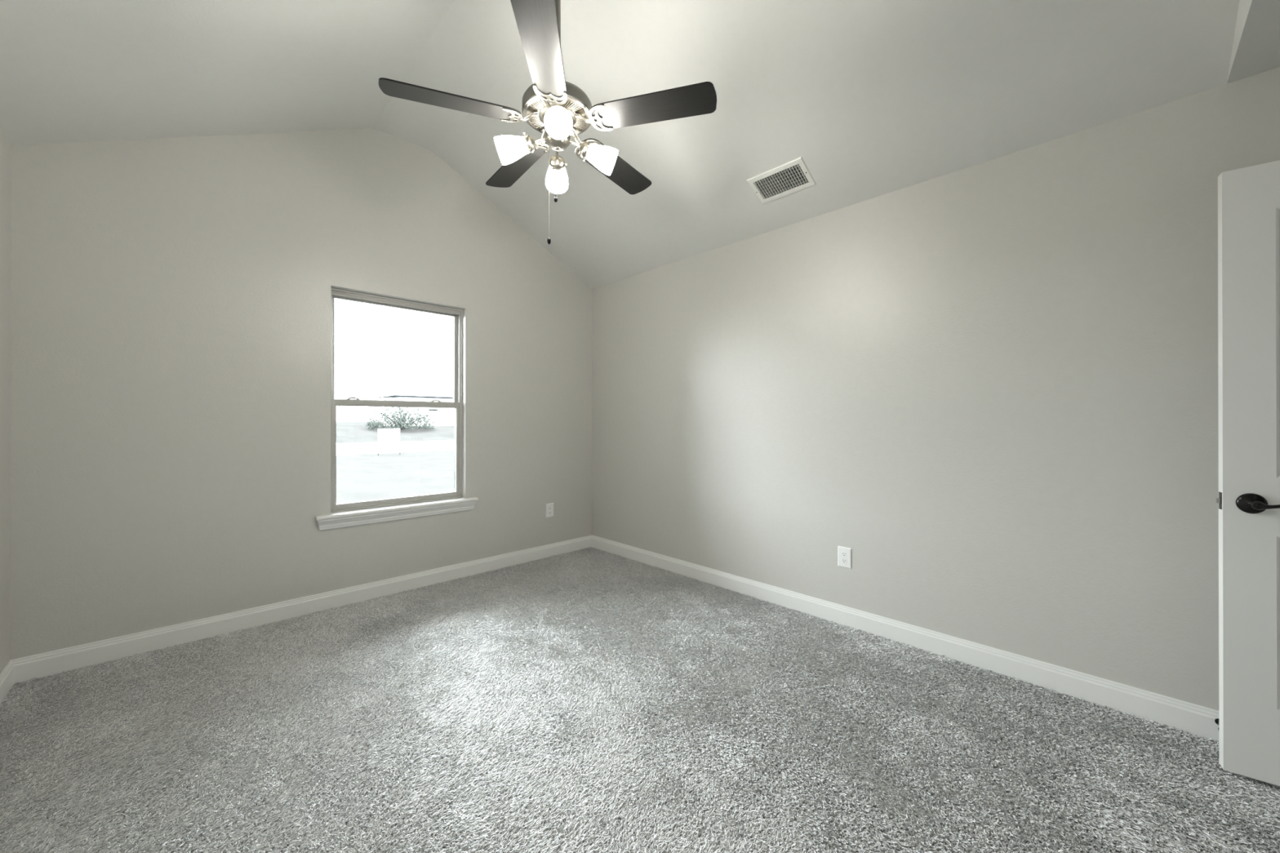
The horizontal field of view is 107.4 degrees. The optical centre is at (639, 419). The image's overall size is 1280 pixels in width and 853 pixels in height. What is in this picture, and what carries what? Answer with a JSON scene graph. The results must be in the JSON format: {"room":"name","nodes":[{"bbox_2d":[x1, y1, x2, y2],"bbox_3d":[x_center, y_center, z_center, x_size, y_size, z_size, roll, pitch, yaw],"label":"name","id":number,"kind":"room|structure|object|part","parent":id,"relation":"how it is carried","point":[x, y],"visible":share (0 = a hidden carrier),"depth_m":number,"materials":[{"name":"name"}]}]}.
{"room":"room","nodes":[
{"label":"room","id":0,"kind":"room"},
{"bbox_2d":[0,128,11,673],"bbox_3d":[-1.282,-0.073,0.404,0.150,2.552,4.670,0,0,-44],"label":"wall","id":1,"kind":"structure","parent":0,"point":[5,145],"depth_m":2.07,"materials":[{"name":"beige paint"}]},
{"bbox_2d":[0,660,13,706],"bbox_3d":[-1.276,1.145,0.512,0.014,0.117,4.520,0,0,-44],"label":"baseboard","id":2,"kind":"structure","parent":1,"relation":"attached to","point":[6,675],"depth_m":2.04,"materials":[{"name":"white paint"}]},
{"bbox_2d":[9,128,591,660],"bbox_3d":[-1.708,-0.396,3.349,3.641,3.209,0.150,0,0,-44],"label":"wall","id":3,"kind":"structure","parent":0,"point":[171,297],"depth_m":2.68,"materials":[{"name":"beige paint"}]},
{"bbox_2d":[10,535,591,684],"bbox_3d":[-1.650,1.150,3.288,3.341,0.117,0.014,0,0,-44],"label":"baseboard","id":4,"kind":"structure","parent":3,"relation":"attached to","point":[42,664],"depth_m":2.71,"materials":[{"name":"white paint"}]},
{"bbox_2d":[330,287,462,512],"bbox_3d":[-1.720,-0.127,3.366,0.877,1.458,0.092,0,0,-44],"label":"window","id":5,"kind":"structure","parent":3,"relation":"in","point":[335,293],"depth_m":3.35,"materials":[{"name":"grey plastic"}]},
{"bbox_3d":[-1.734,-0.458,3.381,0.837,0.735,0.028,0,0,-44],"label":"sash","id":6,"kind":"part","parent":5,"relation":"part of","materials":[{"name":"clear glass"}]},
{"bbox_3d":[-1.707,0.227,3.353,0.849,0.726,0.036,0,0,-44],"label":"sash","id":7,"kind":"part","parent":5,"relation":"part of","materials":[{"name":"clear glass"}]},
{"bbox_2d":[315,497,478,530],"bbox_3d":[-1.659,0.647,3.302,1.041,0.090,0.110,0,0,-44],"label":"trim","id":8,"kind":"structure","parent":3,"relation":"attached to","point":[359,517],"depth_m":3.22,"materials":[{"name":"white paint"}]},
{"bbox_2d":[546,502,553,517],"bbox_3d":[-0.791,0.796,4.126,0.079,0.119,0.008,0,0,-44],"label":"electrical outlet","id":9,"kind":"object","parent":3,"relation":"attached to","point":[549,507],"visible":1,"depth_m":4.12,"materials":[{"name":"white plastic"}]},
{"bbox_2d":[0,0,1279,288],"bbox_3d":[-0.075,-1.666,1.669,3.381,0.856,4.541,0,0,-44],"label":"ceiling","id":10,"kind":"structure","parent":0,"point":[875,98],"depth_m":2.19,"materials":[{"name":"paint"}]},
{"bbox_2d":[378,0,716,244],"bbox_3d":[-0.356,-1.351,1.989,1.260,1.224,1.238,0,0,-44],"label":"ceiling fan","id":11,"kind":"object","parent":10,"relation":"hanging from","point":[554,107],"visible":1,"depth_m":1.85,"materials":[{"name":"silver metal"}]},
{"bbox_3d":[-0.718,-1.225,1.812,0.509,0.006,0.136,0,12,-21],"label":"fan blade","id":12,"kind":"part","parent":11,"relation":"part of","materials":[{"name":"brown wood"}]},
{"bbox_3d":[-0.516,-1.112,1.921,0.127,0.104,0.104,-20,4,-10],"label":"lamp shade","id":13,"kind":"part","parent":11,"relation":"part of","materials":[{"name":"white glass"}]},
{"bbox_3d":[-0.593,-1.224,2.267,0.136,0.006,0.509,-15,9,-38],"label":"fan blade","id":14,"kind":"part","parent":11,"relation":"part of","materials":[{"name":"brown wood"}]},
{"bbox_3d":[-0.323,-1.225,1.553,0.136,0.006,0.509,12,-1,-3],"label":"fan blade","id":15,"kind":"part","parent":11,"relation":"part of","materials":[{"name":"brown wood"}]},
{"bbox_3d":[-0.414,-1.149,1.940,0.068,0.033,0.010,0,0,-11],"label":"light arm","id":16,"kind":"part","parent":11,"relation":"part of","materials":[{"name":"silver metal"}]},
{"bbox_3d":[-0.380,-0.978,1.965,0.002,0.435,0.002,0,0,-44],"label":"pull chain","id":17,"kind":"part","parent":11,"relation":"part of","materials":[{"name":"silver metal"}]},
{"bbox_3d":[-0.380,-0.749,1.965,0.016,0.032,0.016,0,0,-44],"label":"pull knob","id":18,"kind":"part","parent":11,"relation":"part of","materials":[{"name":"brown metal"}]},
{"bbox_3d":[-0.356,-0.936,1.989,0.016,0.032,0.016,0,0,-44],"label":"pull knob","id":19,"kind":"part","parent":11,"relation":"part of","materials":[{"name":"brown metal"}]},
{"bbox_3d":[-0.375,-1.111,2.127,0.104,0.104,0.127,0,-20,-11],"label":"lamp shade","id":20,"kind":"part","parent":11,"relation":"part of","materials":[{"name":"white glass"}]},
{"bbox_3d":[-0.342,-1.254,1.954,0.273,0.011,0.273,0,0,-44],"label":"motor vent plate","id":21,"kind":"part","parent":11,"relation":"part of","materials":[{"name":"silver metal"}]},
{"bbox_3d":[-0.310,-1.112,1.780,0.104,0.104,0.127,0,20,-11],"label":"lamp shade","id":22,"kind":"part","parent":11,"relation":"part of","materials":[{"name":"white glass"}]},
{"bbox_3d":[-0.312,-1.117,1.793,0.053,0.053,0.094,0,20,-11],"label":"light bulb","id":23,"kind":"part","parent":11,"relation":"part of","materials":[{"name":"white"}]},
{"bbox_3d":[-0.271,-1.149,1.967,0.068,0.033,0.010,0,0,-11],"label":"light arm","id":24,"kind":"part","parent":11,"relation":"part of","materials":[{"name":"silver metal"}]},
{"bbox_3d":[-0.169,-1.112,1.986,0.127,0.104,0.104,20,-4,-10],"label":"lamp shade","id":25,"kind":"part","parent":11,"relation":"part of","materials":[{"name":"white glass"}]},
{"bbox_3d":[-0.122,-1.224,2.289,0.136,0.006,0.509,-14,-8,32],"label":"fan blade","id":26,"kind":"part","parent":11,"relation":"part of","materials":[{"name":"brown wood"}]},
{"bbox_3d":[0.045,-1.224,1.848,0.509,0.006,0.136,0,-12,15],"label":"fan blade","id":27,"kind":"part","parent":11,"relation":"part of","materials":[{"name":"black wood"}]},
{"bbox_2d":[746,156,816,204],"bbox_3d":[0.819,-1.382,2.736,0.179,0.091,0.344,0,0,-44],"label":"ceiling vent","id":28,"kind":"object","parent":10,"relation":"in","point":[790,177],"visible":1,"depth_m":2.72,"materials":[{"name":"metal"}]},
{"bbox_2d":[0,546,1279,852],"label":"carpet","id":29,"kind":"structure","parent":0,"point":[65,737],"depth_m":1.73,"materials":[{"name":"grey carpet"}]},
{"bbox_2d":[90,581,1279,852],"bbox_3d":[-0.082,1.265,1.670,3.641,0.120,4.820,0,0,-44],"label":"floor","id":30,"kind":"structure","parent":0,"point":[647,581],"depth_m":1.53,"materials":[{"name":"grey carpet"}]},
{"bbox_2d":[591,66,1279,711],"bbox_3d":[1.223,-0.069,2.834,0.150,2.552,4.670,0,0,-44],"label":"wall","id":31,"kind":"structure","parent":0,"point":[993,384],"depth_m":2.29,"materials":[{"name":"beige paint"}]},
{"bbox_2d":[837,546,851,568],"bbox_3d":[1.195,0.805,2.748,0.008,0.119,0.079,0,0,-44],"label":"electrical outlet","id":32,"kind":"object","parent":31,"relation":"attached to","point":[844,554],"visible":1,"depth_m":2.75,"materials":[{"name":"white plastic"}]},
{"bbox_2d":[840,551,847,556],"bbox_3d":[1.193,0.786,2.747,0.003,0.027,0.034,0,0,-44],"label":"receptacle","id":33,"kind":"object","parent":32,"relation":"attached to","point":[842,553],"depth_m":2.75,"materials":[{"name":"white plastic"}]},
{"bbox_2d":[840,558,847,563],"bbox_3d":[1.193,0.825,2.746,0.003,0.027,0.034,0,0,-44],"label":"receptacle","id":34,"kind":"object","parent":32,"relation":"attached to","point":[842,560],"depth_m":2.75,"materials":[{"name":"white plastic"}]},
{"bbox_2d":[591,535,1218,741],"bbox_3d":[1.112,1.149,2.829,0.014,0.117,4.520,0,0,-44],"label":"baseboard","id":35,"kind":"structure","parent":31,"relation":"attached to","point":[1189,717],"depth_m":2.30,"materials":[{"name":"white paint"}]},
{"bbox_2d":[1214,718,1218,729],"bbox_3d":[2.126,1.123,1.720,0.076,0.024,0.024,0,0,-44],"label":"door stop","id":36,"kind":"object","parent":31,"relation":"attached to","point":[1216,721],"visible":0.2,"depth_m":1.75,"materials":[{"name":"black metal"}]},
{"bbox_3d":[2.133,1.123,1.726,0.058,0.024,0.024,0,0,-44],"label":"rod","id":37,"kind":"part","parent":36,"relation":"part of","materials":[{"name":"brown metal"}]},
{"bbox_3d":[1.544,-0.074,-0.003,3.341,2.552,0.150,0,0,-44],"label":"wall","id":38,"kind":"structure","parent":0,"visible":0},
{"bbox_2d":[1216,160,1279,786],"bbox_3d":[2.281,0.172,1.370,0.783,2.018,0.165,0,0,38],"label":"door","id":39,"kind":"structure","parent":38,"relation":"in","point":[1248,500],"depth_m":1.55,"materials":[{"name":"white paint"}]},
{"bbox_3d":[1.980,0.276,1.603,0.002,0.058,0.025,0,0,38],"label":"latch plate","id":40,"kind":"part","parent":39,"relation":"part of","materials":[{"name":"grey metal"}]},
{"bbox_3d":[2.029,0.276,1.500,0.150,0.067,0.062,0,0,38],"label":"handle","id":41,"kind":"part","parent":39,"relation":"part of","materials":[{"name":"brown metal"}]},
{"label":"outside","id":42,"kind":"structure","parent":0,"visible":0},
{"bbox_2d":[336,421,454,443],"bbox_3d":[-81.194,1.533,159.496,400.000,1.320,265.000,0,0,-44],"label":"field","id":43,"kind":"structure","parent":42,"point":[346,432],"depth_m":40.86,"materials":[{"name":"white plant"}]},
{"bbox_2d":[364,407,435,429],"bbox_3d":[-22.354,-0.225,43.967,5.976,2.412,5.951,0,0,-44],"label":"leafy shrub","id":44,"kind":"object","parent":43,"relation":"on","point":[401,420],"visible":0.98,"depth_m":43.16,"materials":[{"name":"green plant"}]},
{"bbox_2d":[377,394,454,426],"bbox_3d":[-23.164,-1.127,57.067,14.120,3.650,6.260,0,0,-44],"label":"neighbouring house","id":45,"kind":"structure","parent":43,"relation":"on","point":[445,417],"depth_m":53.41,"materials":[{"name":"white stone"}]},
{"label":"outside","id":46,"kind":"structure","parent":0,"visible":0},
{"bbox_2d":[336,449,454,503],"bbox_3d":[2.731,1.783,22.712,150.000,0.300,21.430,0,0,-44],"label":"ground","id":47,"kind":"structure","parent":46,"point":[362,477],"depth_m":13.82,"materials":[{"name":"white"}]},
{"bbox_2d":[377,428,399,455],"bbox_3d":[-11.547,1.021,21.648,0.944,1.220,0.048,0,0,-44],"label":"sign","id":48,"kind":"object","parent":47,"relation":"on","point":[387,437],"visible":1,"depth_m":21.62,"materials":[{"name":"white"}]},
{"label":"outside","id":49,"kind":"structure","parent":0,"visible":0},
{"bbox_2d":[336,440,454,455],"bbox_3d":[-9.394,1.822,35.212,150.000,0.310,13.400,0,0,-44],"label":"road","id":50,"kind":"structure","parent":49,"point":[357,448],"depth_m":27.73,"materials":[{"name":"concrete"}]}
]}

